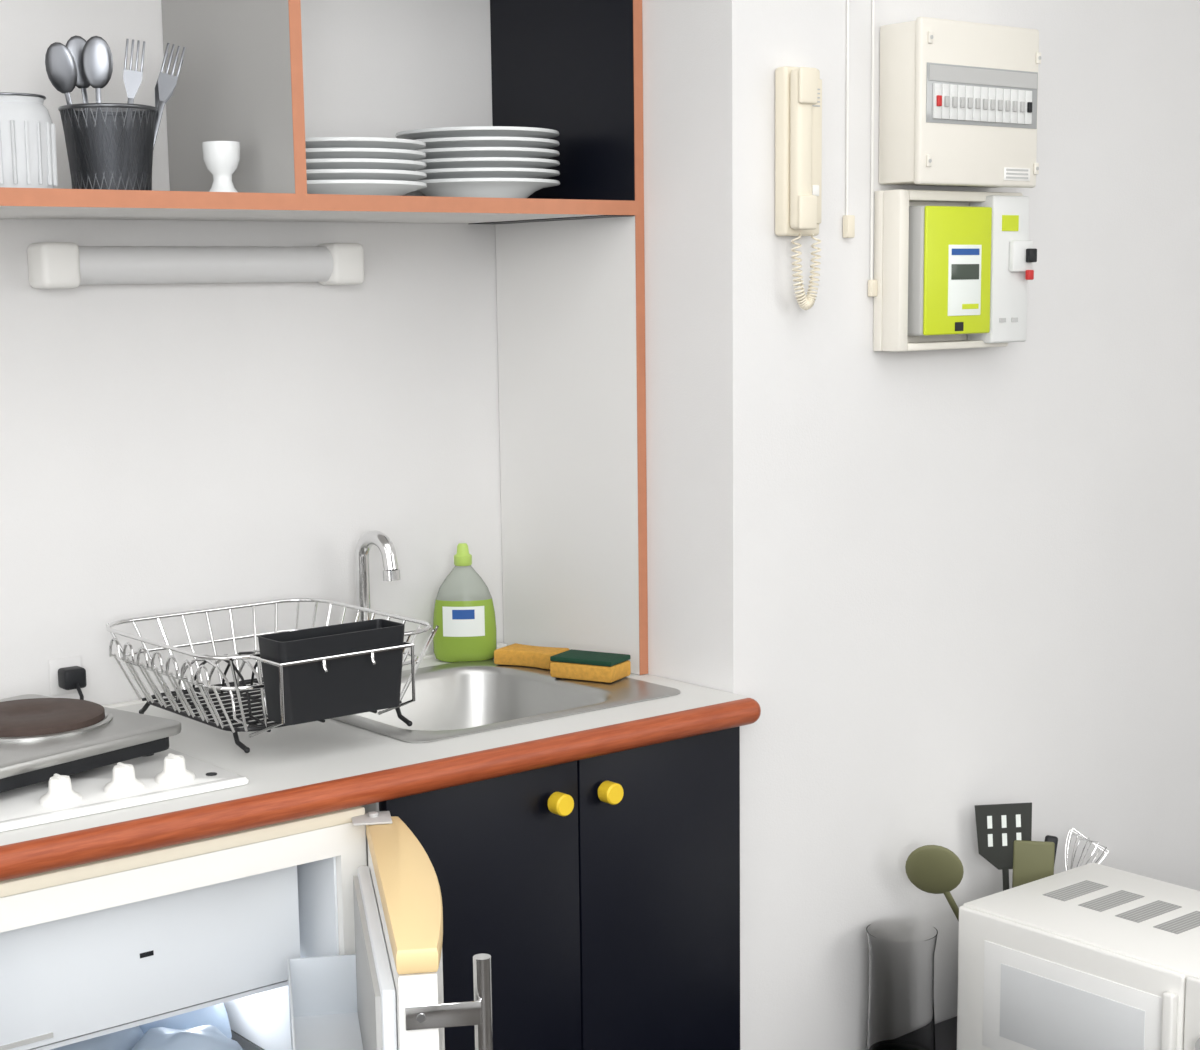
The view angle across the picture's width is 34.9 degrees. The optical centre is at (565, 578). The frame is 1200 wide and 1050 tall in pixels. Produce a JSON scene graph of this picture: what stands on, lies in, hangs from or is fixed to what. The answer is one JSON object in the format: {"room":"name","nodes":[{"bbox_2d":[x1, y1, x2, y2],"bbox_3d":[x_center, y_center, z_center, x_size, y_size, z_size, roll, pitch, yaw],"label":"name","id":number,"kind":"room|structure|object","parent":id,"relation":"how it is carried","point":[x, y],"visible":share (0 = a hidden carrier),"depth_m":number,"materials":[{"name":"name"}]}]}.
{"room":"kitchen","nodes":[
{"label":"kitchen","id":0,"kind":"room"},
{"bbox_2d":[0,0,503,704],"bbox_3d":[-1.385,-0.119,2.324,3.200,2.600,0.100,-8,11,-38],"label":"wall","id":1,"kind":"structure","parent":0,"point":[178,447],"depth_m":2.96,"materials":[{"name":"paint"}]},
{"bbox_2d":[49,656,86,699],"bbox_3d":[-0.726,0.161,2.766,0.060,0.076,0.127,-1,9,-3],"label":"socket","id":2,"kind":"object","parent":1,"relation":"attached to","point":[67,675],"visible":0.89,"depth_m":2.79,"materials":[{"name":"plastic"}]},
{"bbox_2d":[27,242,363,288],"bbox_3d":[-0.540,-0.468,2.848,0.532,0.064,0.061,-8,11,-38],"label":"strip light","id":3,"kind":"object","parent":1,"relation":"attached to","point":[51,265],"visible":1,"depth_m":2.81,"materials":[{"name":"white plastic"}]},
{"bbox_2d":[642,0,1199,1049],"bbox_3d":[1.060,-0.394,3.883,2.600,2.600,0.661,-8,11,-38],"label":"wall","id":4,"kind":"structure","parent":0,"point":[942,584],"depth_m":3.12,"materials":[{"name":"paint"}]},
{"bbox_2d":[775,66,821,309],"bbox_3d":[0.354,-0.576,2.828,0.074,0.354,0.056,-8,11,-38],"label":"intercom","id":5,"kind":"object","parent":4,"relation":"attached to","point":[798,90],"visible":1,"depth_m":2.80,"materials":[{"name":"beige plastic"}]},
{"bbox_2d":[843,0,877,296],"bbox_3d":[0.448,-0.984,2.875,0.070,1.108,0.012,-8,11,-38],"label":"cord","id":6,"kind":"object","parent":4,"relation":"attached to","point":[848,220],"visible":1,"depth_m":2.92,"materials":[{"name":"white plastic"}]},
{"bbox_2d":[873,189,1036,351],"bbox_3d":[0.624,-0.489,3.034,0.296,0.247,0.091,-8,11,-38],"label":"electric meter","id":7,"kind":"object","parent":4,"relation":"attached to","point":[953,269],"visible":1,"depth_m":2.99,"materials":[{"name":"white plastic"}]},
{"bbox_2d":[879,16,1040,187],"bbox_3d":[0.620,-0.739,2.991,0.282,0.247,0.099,-8,11,-38],"label":"fuse box","id":8,"kind":"object","parent":4,"relation":"attached to","point":[958,101],"visible":1,"depth_m":2.93,"materials":[{"name":"white plastic"}]},
{"bbox_3d":[1.300,1.356,1.265,6.000,0.080,5.400,-8,11,-38],"label":"floor","id":9,"kind":"structure","parent":0,"visible":0},
{"bbox_2d":[0,806,492,1049],"bbox_3d":[-0.471,0.740,2.377,0.587,0.856,1.039,-8,11,-38],"label":"fridge","id":10,"kind":"object","parent":9,"relation":"on","point":[279,936],"visible":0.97,"depth_m":2.33,"materials":[{"name":"white plastic"}]},
{"bbox_2d":[0,643,760,1049],"bbox_3d":[-0.438,0.663,2.726,1.412,0.904,0.618,-8,11,-38],"label":"kitchen cabinet","id":11,"kind":"object","parent":9,"relation":"on","point":[594,856],"depth_m":2.69,"materials":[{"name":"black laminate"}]},
{"bbox_2d":[0,748,248,831],"bbox_3d":[-0.767,0.241,2.421,0.552,0.038,0.505,-8,11,-38],"label":"control panel","id":12,"kind":"object","parent":11,"relation":"in","point":[170,773],"visible":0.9,"depth_m":2.34,"materials":[{"name":"white metal"}]},
{"bbox_2d":[0,694,180,792],"bbox_3d":[-0.779,0.221,2.414,0.332,0.056,0.498,6,11,37],"label":"hot plate","id":13,"kind":"object","parent":12,"relation":"on","point":[41,737],"visible":1,"depth_m":2.44,"materials":[{"name":"silver metal"}]},
{"bbox_2d":[106,598,438,752],"bbox_3d":[-0.399,0.127,2.696,0.366,0.164,0.458,-8,11,-38],"label":"dish rack","id":14,"kind":"object","parent":11,"relation":"on","point":[311,674],"visible":1,"depth_m":2.55,"materials":[{"name":"silver metal"}]},
{"bbox_2d":[0,0,647,674],"bbox_3d":[-0.539,-0.398,2.662,1.399,1.221,0.363,-8,11,-38],"label":"shelf unit","id":15,"kind":"object","parent":11,"relation":"on","point":[570,259],"visible":0.97,"depth_m":3.01,"materials":[{"name":"white wood"}]},
{"bbox_2d":[0,92,57,187],"bbox_3d":[-0.716,-0.558,2.457,0.116,0.123,0.116,-8,11,-38],"label":"jar","id":16,"kind":"object","parent":15,"relation":"on","point":[28,159],"visible":0.86,"depth_m":2.42,"materials":[{"name":"white ceramic"}]},
{"bbox_2d":[45,35,185,190],"bbox_3d":[-0.597,-0.618,2.553,0.177,0.210,0.130,-2,9,-6],"label":"utensil holder","id":17,"kind":"object","parent":15,"relation":"on","point":[110,146],"visible":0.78,"depth_m":2.51,"materials":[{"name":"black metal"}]},
{"bbox_2d":[202,141,239,191],"bbox_3d":[-0.467,-0.555,2.589,0.051,0.071,0.051,-8,11,-38],"label":"egg cup","id":18,"kind":"object","parent":15,"relation":"on","point":[221,158],"visible":0.82,"depth_m":2.57,"materials":[{"name":"white ceramic"}]},
{"bbox_2d":[305,137,426,195],"bbox_3d":[-0.331,-0.591,2.780,0.256,0.081,0.256,-8,11,-38],"label":"plates","id":19,"kind":"object","parent":15,"relation":"on","point":[334,165],"visible":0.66,"depth_m":2.68,"materials":[{"name":"white ceramic"}]},
{"bbox_2d":[395,126,559,197],"bbox_3d":[-0.136,-0.636,2.962,0.254,0.108,0.254,-8,11,-38],"label":"plates","id":20,"kind":"object","parent":15,"relation":"on","point":[469,161],"visible":0.83,"depth_m":2.87,"materials":[{"name":"white ceramic"}]},
{"bbox_2d":[355,530,399,620],"bbox_3d":[-0.308,0.040,3.042,0.107,0.235,0.073,1,9,12],"label":"faucet","id":21,"kind":"object","parent":11,"relation":"on","point":[391,572],"visible":0.7,"depth_m":3.03,"materials":[{"name":"silver metal"}]},
{"bbox_2d":[433,543,496,662],"bbox_3d":[-0.169,0.040,3.163,0.105,0.196,0.061,-2,9,-9],"label":"soap bottle","id":22,"kind":"object","parent":11,"relation":"on","point":[464,612],"visible":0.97,"depth_m":3.15,"materials":[{"name":"green plastic"}]},
{"bbox_2d":[330,658,679,742],"bbox_3d":[-0.142,0.253,2.920,0.500,0.159,0.430,-8,11,-38],"label":"sink","id":23,"kind":"object","parent":11,"relation":"in","point":[456,699],"visible":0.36,"depth_m":3.05,"materials":[{"name":"silver metal"}]},
{"bbox_2d":[494,643,569,669],"bbox_3d":[-0.056,0.127,3.114,0.105,0.026,0.066,4,10,29],"label":"sponge","id":24,"kind":"object","parent":23,"relation":"on","point":[515,654],"visible":0.92,"depth_m":3.10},
{"bbox_2d":[550,649,630,682],"bbox_3d":[0.038,0.138,3.004,0.108,0.034,0.066,4,10,29],"label":"sponge","id":25,"kind":"object","parent":23,"relation":"on","point":[594,666],"visible":1,"depth_m":2.98,"materials":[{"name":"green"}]},
{"bbox_2d":[935,1016,956,1049],"bbox_3d":[1.205,0.880,3.264,1.600,0.261,0.723,-8,11,-38],"label":"bench","id":26,"kind":"object","parent":9,"relation":"on","point":[945,1031],"visible":0.02,"depth_m":3.20,"materials":[{"name":"black"}]},
{"bbox_2d":[866,919,937,1049],"bbox_3d":[0.543,0.674,3.090,0.114,0.216,0.114,-8,11,-38],"label":"glass container","id":27,"kind":"object","parent":26,"relation":"on","point":[900,1016],"visible":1,"depth_m":3.05,"materials":[{"name":"clear glass"}]},
{"bbox_2d":[905,802,1108,921],"bbox_3d":[0.770,0.565,3.257,0.495,0.375,0.116,-8,11,-38],"label":"cooking utensils","id":28,"kind":"object","parent":26,"relation":"on","point":[1004,831],"visible":0.55,"depth_m":3.23,"materials":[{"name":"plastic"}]},
{"bbox_2d":[957,862,1199,1049],"bbox_3d":[0.914,0.662,2.956,0.372,0.269,0.518,-8,11,-38],"label":"microwave","id":29,"kind":"object","parent":26,"relation":"on","point":[1091,956],"visible":1,"depth_m":2.93,"materials":[{"name":"white plastic"}]}
]}

